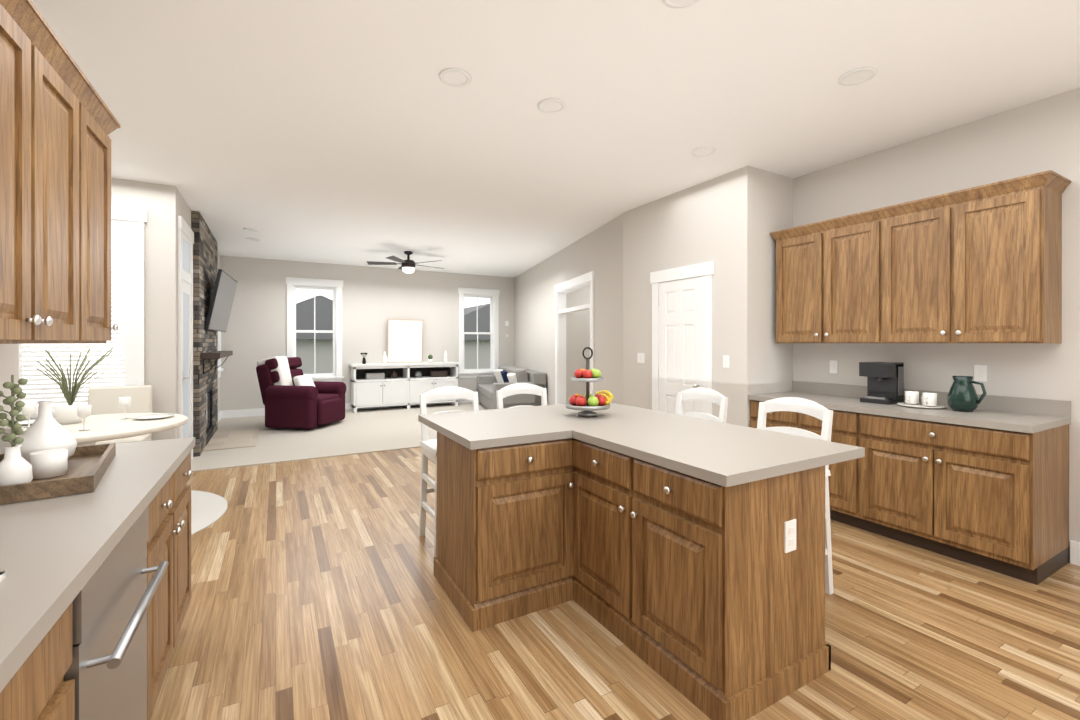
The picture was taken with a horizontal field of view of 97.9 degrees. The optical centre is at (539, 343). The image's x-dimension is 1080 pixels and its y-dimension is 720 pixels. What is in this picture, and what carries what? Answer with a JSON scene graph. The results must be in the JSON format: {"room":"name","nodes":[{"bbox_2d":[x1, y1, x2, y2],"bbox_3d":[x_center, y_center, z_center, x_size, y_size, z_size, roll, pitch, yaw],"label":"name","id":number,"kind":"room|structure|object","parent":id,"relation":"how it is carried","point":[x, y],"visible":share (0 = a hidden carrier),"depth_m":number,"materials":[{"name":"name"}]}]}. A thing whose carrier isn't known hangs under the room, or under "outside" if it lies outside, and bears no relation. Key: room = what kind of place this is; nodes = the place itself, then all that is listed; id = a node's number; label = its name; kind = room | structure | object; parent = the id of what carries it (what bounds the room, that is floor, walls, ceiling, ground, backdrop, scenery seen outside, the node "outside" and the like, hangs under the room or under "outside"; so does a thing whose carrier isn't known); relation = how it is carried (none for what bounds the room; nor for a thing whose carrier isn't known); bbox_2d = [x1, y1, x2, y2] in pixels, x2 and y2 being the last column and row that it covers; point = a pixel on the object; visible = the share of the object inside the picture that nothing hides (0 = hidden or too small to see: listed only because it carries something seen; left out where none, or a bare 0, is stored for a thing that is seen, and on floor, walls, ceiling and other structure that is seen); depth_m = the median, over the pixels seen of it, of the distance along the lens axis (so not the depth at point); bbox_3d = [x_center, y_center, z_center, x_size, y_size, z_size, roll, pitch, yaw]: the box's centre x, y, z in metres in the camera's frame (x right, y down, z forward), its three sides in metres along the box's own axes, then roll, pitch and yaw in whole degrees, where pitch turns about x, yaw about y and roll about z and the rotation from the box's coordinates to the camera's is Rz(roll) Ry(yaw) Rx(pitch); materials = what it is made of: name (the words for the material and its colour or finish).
{"room":"kitchen","nodes":[
{"label":"kitchen","id":0,"kind":"room"},
{"bbox_2d":[0,344,18,437],"bbox_3d":[-0.999,-0.102,-0.393,0.120,2.950,5.650,0,0,-29],"label":"wall","id":1,"kind":"structure","parent":0,"point":[9,360],"depth_m":2.02,"materials":[{"name":"grey paint"}]},
{"bbox_2d":[0,428,10,453],"bbox_3d":[-0.930,0.518,0.145,0.520,0.310,4.520,0,0,-29],"label":"backsplash","id":2,"kind":"structure","parent":1,"relation":"attached to","point":[2,443],"depth_m":1.94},
{"bbox_2d":[0,0,51,343],"bbox_3d":[-1.599,-0.479,1.162,0.350,0.960,0.590,0,0,-29],"label":"upper cabinet","id":3,"kind":"object","parent":1,"relation":"attached to","point":[25,52],"depth_m":1.40,"materials":[{"name":"brown wood"}]},
{"bbox_2d":[52,48,91,343],"bbox_3d":[-1.807,-0.479,1.533,0.350,0.960,0.540,0,0,-29],"label":"upper cabinet","id":4,"kind":"object","parent":1,"relation":"attached to","point":[59,123],"depth_m":1.73,"materials":[{"name":"brown wood"}]},
{"bbox_2d":[92,100,115,343],"bbox_3d":[-1.985,-0.479,1.851,0.350,0.960,0.470,0,0,-29],"label":"upper cabinet","id":5,"kind":"object","parent":1,"relation":"attached to","point":[101,126],"depth_m":2.02,"materials":[{"name":"brown wood"}]},
{"bbox_2d":[111,178,177,440],"bbox_3d":[-4.750,-0.105,4.194,2.420,2.950,0.120,0,0,-29],"label":"wall","id":6,"kind":"structure","parent":0,"point":[159,202],"depth_m":4.67,"materials":[{"name":"grey paint"}]},
{"bbox_2d":[19,205,146,419],"bbox_3d":[-4.649,-0.276,4.135,1.880,2.070,0.078,0,0,-29],"label":"window blinds","id":7,"kind":"object","parent":6,"relation":"attached to","point":[122,363],"visible":0.25,"depth_m":4.50,"materials":[{"name":"white"}]},
{"bbox_2d":[178,191,219,412],"bbox_3d":[-4.828,-0.107,6.684,0.120,2.950,4.300,0,0,-29],"label":"wall","id":8,"kind":"structure","parent":0,"point":[184,210],"depth_m":5.31,"materials":[{"name":"grey paint"}]},
{"bbox_2d":[178,216,193,459],"bbox_3d":[-3.898,0.029,5.222,0.067,2.680,0.860,0,0,-29],"label":"door","id":9,"kind":"structure","parent":8,"relation":"in","point":[185,314],"depth_m":5.20,"materials":[{"name":"white wood"}]},
{"bbox_2d":[191,211,217,456],"bbox_3d":[-4.607,-0.106,6.498,0.078,2.948,2.000,0,0,-29],"label":"chimney column","id":10,"kind":"structure","parent":8,"relation":"attached to","point":[205,385],"depth_m":5.95,"materials":[{"name":"black stone"}]},
{"bbox_2d":[200,351,232,373],"bbox_3d":[-4.485,0.253,6.566,0.198,0.270,1.900,0,0,-29],"label":"mantel shelf","id":11,"kind":"object","parent":10,"relation":"attached to","point":[216,355],"visible":1,"depth_m":5.90,"materials":[{"name":"brown wood"}]},
{"bbox_2d":[205,269,236,331],"bbox_3d":[-4.551,-0.572,6.703,0.241,0.793,1.400,0,0,-26],"label":"screen","id":12,"kind":"object","parent":10,"relation":"attached to","point":[221,296],"visible":1,"depth_m":6.48,"materials":[{"name":"black plastic"}]},
{"bbox_2d":[218,411,221,421],"bbox_3d":[-5.441,1.286,7.918,0.015,0.138,1.250,0,0,-29],"label":"baseboard","id":13,"kind":"structure","parent":8,"relation":"attached to","point":[220,412],"depth_m":8.26,"materials":[{"name":"white wood"}]},
{"bbox_2d":[218,331,223,377],"bbox_3d":[-5.438,-0.308,7.969,0.068,1.790,0.860,0,0,-29],"label":"window","id":14,"kind":"structure","parent":8,"relation":"in","point":[220,369],"depth_m":8.20,"materials":[{"name":"white"}]},
{"bbox_2d":[191,402,488,471],"bbox_3d":[-2.088,1.410,8.341,6.680,0.112,4.250,0,0,-29],"label":"floor carpet","id":15,"kind":"object","parent":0,"point":[361,431],"visible":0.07,"depth_m":6.77,"materials":[{"name":"beige carpet"}]},
{"bbox_2d":[203,428,258,450],"bbox_3d":[-4.383,1.351,6.682,0.648,0.010,1.500,0,0,-29],"label":"hearth","id":16,"kind":"object","parent":15,"relation":"on","point":[231,439],"visible":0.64,"depth_m":6.58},
{"bbox_2d":[256,356,346,428],"bbox_3d":[-3.887,0.766,7.737,1.351,1.117,1.317,0,0,-29],"label":"recliner","id":17,"kind":"object","parent":15,"relation":"on","point":[293,396],"visible":1,"depth_m":7.46,"materials":[{"name":"red fabric"}]},
{"bbox_2d":[349,362,459,412],"bbox_3d":[-2.803,0.884,9.862,2.180,0.938,0.488,0,0,-29],"label":"console","id":18,"kind":"object","parent":15,"relation":"on","point":[387,384],"visible":0.96,"depth_m":9.66,"materials":[{"name":"white wood"}]},
{"bbox_2d":[360,353,367,363],"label":"figurine","id":19,"kind":"object","parent":18,"relation":"on","point":[364,360],"depth_m":9.41,"materials":[{"name":"grey metal"}]},
{"bbox_2d":[382,352,387,363],"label":"figurine","id":20,"kind":"object","parent":18,"relation":"on","point":[385,358],"depth_m":9.59,"materials":[{"name":"white ceramic"}]},
{"bbox_2d":[387,319,422,362],"bbox_3d":[-2.866,-0.045,10.015,0.740,0.920,0.097,0,0,-29],"label":"framed canvas","id":21,"kind":"object","parent":18,"relation":"on","point":[404,341],"visible":0.96,"depth_m":9.99,"materials":[{"name":"beige"}]},
{"bbox_2d":[428,354,432,362],"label":"potted plant","id":22,"kind":"object","parent":18,"relation":"on","point":[430,356],"depth_m":10.07,"materials":[{"name":"green plant"}]},
{"bbox_2d":[443,350,446,361],"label":"figurine","id":23,"kind":"object","parent":18,"relation":"on","point":[445,353],"depth_m":10.23,"materials":[{"name":"white ceramic"}]},
{"bbox_2d":[477,365,545,409],"bbox_3d":[-0.661,0.917,9.663,0.980,0.873,2.250,0,0,-16],"label":"sofa","id":24,"kind":"object","parent":15,"relation":"on","point":[488,386],"visible":0.54,"depth_m":8.84,"materials":[{"name":"grey fabric"}]},
{"bbox_2d":[220,255,514,410],"bbox_3d":[-3.094,-0.110,10.063,6.210,2.950,0.140,0,0,-29],"label":"wall","id":25,"kind":"structure","parent":0,"point":[374,299],"depth_m":9.59,"materials":[{"name":"grey paint"}]},
{"bbox_2d":[286,277,343,381],"bbox_3d":[-4.435,-0.234,9.277,1.040,2.060,0.200,0,0,-29],"label":"window","id":26,"kind":"structure","parent":25,"relation":"in","point":[294,284],"depth_m":9.31,"materials":[{"name":"white wood"}]},
{"bbox_2d":[222,398,471,417],"bbox_3d":[-3.209,1.284,9.912,5.860,0.138,0.015,0,0,-29],"label":"baseboard","id":27,"kind":"structure","parent":25,"relation":"attached to","point":[260,411],"depth_m":8.75,"materials":[{"name":"white wood"}]},
{"bbox_2d":[458,287,499,377],"bbox_3d":[-1.435,-0.236,10.959,1.040,2.060,0.200,0,0,-29],"label":"window","id":28,"kind":"structure","parent":25,"relation":"in","point":[492,295],"depth_m":11.00,"materials":[{"name":"white wood"}]},
{"bbox_2d":[31,0,1079,277],"bbox_3d":[-0.931,-1.630,3.800,9.100,0.100,13.300,0,0,-29],"label":"ceiling","id":29,"kind":"structure","parent":0,"point":[349,132],"depth_m":3.05,"materials":[{"name":"white paint"}]},
{"bbox_2d":[243,228,258,231],"bbox_3d":[-4.015,-1.577,6.542,0.187,0.008,0.187,0,0,-41],"label":"recessed light","id":30,"kind":"object","parent":29,"relation":"in","point":[247,229],"depth_m":6.52,"materials":[{"name":"white plastic"}]},
{"bbox_2d":[246,238,259,240],"bbox_3d":[-4.357,-1.578,7.153,0.187,0.008,0.187,0,0,28],"label":"recessed light","id":31,"kind":"object","parent":29,"relation":"in","point":[252,239],"depth_m":7.15,"materials":[{"name":"white plastic"}]},
{"bbox_2d":[367,251,443,272],"bbox_3d":[-2.289,-1.397,8.183,1.334,0.368,1.291,0,0,-29],"label":"ceiling fan","id":32,"kind":"object","parent":29,"relation":"hanging from","point":[408,265],"visible":1,"depth_m":8.07,"materials":[{"name":"brown metal"}]},
{"bbox_2d":[439,68,470,86],"bbox_3d":[-0.502,-1.574,2.791,0.187,0.008,0.187,0,0,-41],"label":"recessed light","id":33,"kind":"object","parent":29,"relation":"in","point":[455,77],"depth_m":2.79,"materials":[{"name":"white plastic"}]},
{"bbox_2d":[537,98,565,113],"bbox_3d":[0.077,-1.575,3.127,0.187,0.008,0.187,0,0,-41],"label":"recessed light","id":34,"kind":"object","parent":29,"relation":"in","point":[552,105],"depth_m":3.12,"materials":[{"name":"white plastic"}]},
{"bbox_2d":[662,0,698,7],"bbox_3d":[0.644,-1.574,2.115,0.187,0.008,0.187,0,0,-41],"label":"recessed light","id":35,"kind":"object","parent":29,"relation":"in","point":[670,3],"depth_m":2.18,"materials":[{"name":"white plastic"}]},
{"bbox_2d":[691,147,715,156],"bbox_3d":[1.345,-1.575,3.872,0.187,0.008,0.187,0,0,28],"label":"recessed light","id":36,"kind":"object","parent":29,"relation":"in","point":[702,151],"depth_m":3.86,"materials":[{"name":"white plastic"}]},
{"bbox_2d":[838,67,876,85],"bbox_3d":[1.875,-1.574,2.782,0.187,0.008,0.187,0,0,-41],"label":"recessed light","id":37,"kind":"object","parent":29,"relation":"in","point":[860,75],"depth_m":2.78,"materials":[{"name":"white plastic"}]},
{"bbox_2d":[150,447,1079,719],"bbox_3d":[0.108,1.421,1.949,9.100,0.100,9.050,0,0,-29],"label":"floor","id":38,"kind":"structure","parent":0,"point":[318,591],"depth_m":2.21,"materials":[{"name":"brown wood"}]},
{"bbox_2d":[20,704,71,719],"bbox_3d":[-1.015,1.042,0.419,0.640,0.660,0.920,0,0,-29],"label":"base cabinet","id":39,"kind":"object","parent":38,"relation":"on","point":[65,713],"depth_m":0.88,"materials":[{"name":"brown wood"}]},
{"bbox_2d":[0,488,159,719],"bbox_3d":[-1.384,0.937,1.083,0.646,0.870,0.740,0,0,-29],"label":"base cabinet","id":40,"kind":"object","parent":38,"relation":"on","point":[95,592],"depth_m":1.05,"materials":[{"name":"brown wood"}]},
{"bbox_2d":[0,437,194,591],"bbox_3d":[-1.603,0.482,1.482,0.655,0.040,1.530,0,0,-29],"label":"countertop","id":41,"kind":"structure","parent":40,"relation":"on","point":[54,540],"depth_m":1.23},
{"bbox_2d":[0,443,115,504],"bbox_3d":[-1.699,0.434,1.594,0.340,0.050,0.600,0,0,-37],"label":"decorative tray","id":42,"kind":"object","parent":41,"relation":"on","point":[88,465],"visible":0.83,"depth_m":1.45,"materials":[{"name":"brown wood"}]},
{"bbox_2d":[0,375,76,485],"bbox_3d":[-1.716,0.271,1.584,0.195,0.350,0.484,0,0,-29],"label":"vases","id":43,"kind":"object","parent":42,"relation":"on","point":[43,445],"visible":1,"depth_m":1.55,"materials":[{"name":"white ceramic"}]},
{"bbox_2d":[160,444,194,688],"bbox_3d":[-1.757,0.936,1.748,0.646,0.870,0.916,0,0,-29],"label":"base cabinet","id":44,"kind":"object","parent":38,"relation":"on","point":[175,494],"depth_m":1.91,"materials":[{"name":"brown wood"}]},
{"bbox_2d":[191,490,226,535],"bbox_3d":[-3.377,1.364,3.463,1.800,0.012,1.800,0,0,-29],"label":"rug","id":45,"kind":"object","parent":38,"relation":"on","point":[208,509],"visible":0.15,"depth_m":3.84,"materials":[{"name":"white fabric"}]},
{"bbox_2d":[21,413,187,446],"bbox_3d":[-3.377,0.981,3.463,1.260,0.755,1.260,0,0,-29],"label":"dining table","id":46,"kind":"object","parent":45,"relation":"on","point":[103,427],"visible":0.42,"depth_m":3.45,"materials":[{"name":"cream painted wood"}]},
{"bbox_2d":[19,403,35,427],"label":"place setting","id":47,"kind":"object","parent":46,"relation":"on","point":[29,409],"depth_m":3.37,"materials":[{"name":"white ceramic"}]},
{"bbox_2d":[36,348,112,431],"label":"potted plant","id":48,"kind":"object","parent":46,"relation":"on","point":[70,412],"depth_m":3.51,"materials":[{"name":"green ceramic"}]},
{"bbox_2d":[119,397,174,418],"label":"place setting","id":49,"kind":"object","parent":46,"relation":"on","point":[124,402],"depth_m":3.75,"materials":[{"name":"white ceramic"}]},
{"bbox_2d":[88,385,152,444],"bbox_3d":[-3.833,0.881,4.236,0.460,0.952,0.556,0,0,-29],"label":"dining chair","id":50,"kind":"object","parent":45,"relation":"on","point":[103,400],"visible":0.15,"depth_m":4.38,"materials":[{"name":"beige fabric"}]},
{"bbox_2d":[419,386,478,556],"bbox_3d":[-0.574,0.845,3.309,0.460,1.050,0.451,0,0,-29],"label":"stool","id":51,"kind":"object","parent":38,"relation":"on","point":[429,449],"visible":0.46,"depth_m":3.34,"materials":[{"name":"white wood"}]},
{"bbox_2d":[496,383,546,408],"bbox_3d":[-0.051,0.845,3.602,0.460,1.050,0.451,0,0,-29],"label":"stool","id":52,"kind":"object","parent":38,"relation":"on","point":[516,388],"visible":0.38,"depth_m":3.78,"materials":[{"name":"white wood"}]},
{"bbox_2d":[434,430,830,719],"bbox_3d":[0.295,0.936,2.383,1.220,0.870,1.615,0,0,-29],"label":"kitchen island","id":53,"kind":"object","parent":38,"relation":"on","point":[683,555],"depth_m":1.98,"materials":[{"name":"brown wood"}]},
{"bbox_2d":[418,402,689,449],"bbox_3d":[0.087,0.480,2.979,1.470,0.040,0.930,0,0,-29],"label":"island countertop","id":54,"kind":"structure","parent":53,"relation":"on","point":[519,424],"depth_m":2.77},
{"bbox_2d":[565,347,613,416],"bbox_3d":[0.311,0.240,2.996,0.309,0.436,0.290,0,0,-29],"label":"fruit stand","id":55,"kind":"object","parent":54,"relation":"on","point":[588,404],"visible":1,"depth_m":2.94,"materials":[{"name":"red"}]},
{"bbox_2d":[570,418,864,489],"bbox_3d":[0.802,0.481,2.285,0.900,0.040,0.980,0,0,-29],"label":"island countertop","id":56,"kind":"structure","parent":53,"relation":"on","point":[733,455],"depth_m":2.08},
{"bbox_2d":[675,387,727,422],"bbox_3d":[0.993,0.845,3.287,0.451,1.050,0.460,0,0,-29],"label":"stool","id":57,"kind":"object","parent":38,"relation":"on","point":[716,397],"visible":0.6,"depth_m":3.37,"materials":[{"name":"white wood"}]},
{"bbox_2d":[757,397,832,594],"bbox_3d":[1.330,0.846,2.685,0.451,1.050,0.460,0,0,-29],"label":"stool","id":58,"kind":"object","parent":38,"relation":"on","point":[810,408],"visible":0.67,"depth_m":2.67,"materials":[{"name":"white wood"}]},
{"bbox_2d":[750,401,843,522],"bbox_3d":[2.382,0.935,3.931,0.650,0.870,0.970,0,0,-29],"label":"base cabinet","id":59,"kind":"object","parent":38,"relation":"on","point":[777,418],"depth_m":3.62,"materials":[{"name":"brown wood"}]},
{"bbox_2d":[844,413,1070,584],"bbox_3d":[2.788,0.935,3.206,0.650,0.870,0.971,0,0,-29],"label":"base cabinet","id":60,"kind":"object","parent":38,"relation":"on","point":[985,484],"depth_m":2.90,"materials":[{"name":"brown wood"}]},
{"bbox_2d":[748,393,1070,432],"bbox_3d":[2.581,0.480,3.561,0.665,0.040,1.808,0,0,-29],"label":"countertop","id":61,"kind":"structure","parent":60,"relation":"on","point":[979,418],"depth_m":3.11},
{"bbox_2d":[859,362,903,404],"bbox_3d":[2.650,0.303,3.651,0.240,0.310,0.205,0,0,-29],"label":"coffee maker","id":62,"kind":"object","parent":61,"relation":"on","point":[885,382],"visible":0.96,"depth_m":3.60,"materials":[{"name":"black plastic"}]},
{"bbox_2d":[897,391,947,407],"bbox_3d":[2.764,0.406,3.408,0.290,0.104,0.290,0,0,-29],"label":"tray","id":63,"kind":"object","parent":61,"relation":"on","point":[928,400],"visible":1,"depth_m":3.38,"materials":[{"name":"white ceramic"}]},
{"bbox_2d":[947,376,986,411],"bbox_3d":[2.874,0.341,3.170,0.160,0.235,0.203,0,0,-29],"label":"pitcher","id":64,"kind":"object","parent":61,"relation":"on","point":[962,396],"visible":1,"depth_m":3.14,"materials":[{"name":"teal ceramic"}]},
{"bbox_2d":[623,211,626,404],"bbox_3d":[1.762,-0.107,6.044,1.670,2.950,0.120,0,0,-29],"label":"wall","id":65,"kind":"structure","parent":0,"point":[624,213],"depth_m":5.65,"materials":[{"name":"grey paint"}]},
{"bbox_2d":[515,87,1079,561],"bbox_3d":[2.249,-0.107,5.695,2.180,2.950,13.095,0,0,-29],"label":"wall","id":66,"kind":"structure","parent":0,"point":[1042,135],"depth_m":4.27,"materials":[{"name":"grey paint"}]},
{"bbox_2d":[554,271,594,404],"bbox_3d":[0.557,0.177,7.450,0.536,2.380,1.701,0,0,-29],"label":"door frame","id":67,"kind":"structure","parent":66,"relation":"attached to","point":[562,289],"depth_m":7.21,"materials":[{"name":"white wood"}]},
{"bbox_2d":[637,353,644,362],"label":"light switch","id":68,"kind":"object","parent":66,"relation":"attached to","point":[640,356],"depth_m":5.39,"materials":[{"name":"white paint"}]},
{"bbox_2d":[650,261,713,414],"bbox_3d":[1.419,0.291,4.855,0.088,2.155,0.850,0,0,-29],"label":"pantry door","id":69,"kind":"structure","parent":66,"relation":"in","point":[681,332],"depth_m":4.84,"materials":[{"name":"white wood"}]},
{"bbox_2d":[723,355,729,367],"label":"outlet","id":70,"kind":"object","parent":66,"relation":"attached to","point":[726,358],"depth_m":4.37,"materials":[{"name":"white paint"}]},
{"bbox_2d":[774,218,865,342],"bbox_3d":[2.527,-0.481,3.979,0.350,0.960,0.930,0,0,-29],"label":"upper cabinet","id":71,"kind":"object","parent":66,"relation":"attached to","point":[821,271],"depth_m":3.94,"materials":[{"name":"brown wood"}]},
{"bbox_2d":[830,360,837,373],"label":"outlet","id":72,"kind":"object","parent":66,"relation":"attached to","point":[833,363],"depth_m":4.17,"materials":[{"name":"white paint"}]},
{"bbox_2d":[792,381,1070,416],"bbox_3d":[2.862,0.410,3.719,0.020,0.100,1.808,0,0,-29],"label":"backsplash","id":73,"kind":"structure","parent":66,"relation":"attached to","point":[1013,404],"depth_m":3.25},
{"bbox_2d":[866,178,1065,342],"bbox_3d":[2.913,-0.480,3.290,0.350,0.960,0.930,0,0,-29],"label":"upper cabinet","id":74,"kind":"object","parent":66,"relation":"attached to","point":[981,264],"depth_m":3.10,"materials":[{"name":"brown wood"}]},
{"bbox_2d":[974,365,987,381],"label":"outlet","id":75,"kind":"object","parent":66,"relation":"attached to","point":[980,372],"depth_m":3.30,"materials":[{"name":"white paint"}]},
{"bbox_2d":[1070,541,1079,565],"bbox_3d":[4.193,1.302,1.355,0.015,0.140,3.620,0,0,-29],"label":"baseboard","id":76,"kind":"structure","parent":66,"relation":"attached to","point":[1074,553],"depth_m":2.91,"materials":[{"name":"white wood"}]},
{"label":"outside","id":77,"kind":"structure","parent":0,"visible":0},
{"bbox_3d":[-12.862,1.498,33.168,70.000,0.100,49.400,0,0,-29],"label":"ground","id":78,"kind":"structure","parent":77,"visible":0},
{"bbox_2d":[296,295,489,373],"bbox_3d":[-7.170,-0.144,22.601,14.000,3.200,8.800,0,0,-29],"label":"house","id":79,"kind":"structure","parent":78,"relation":"on","point":[323,341],"depth_m":17.43,"materials":[{"name":"grey"}]}
]}

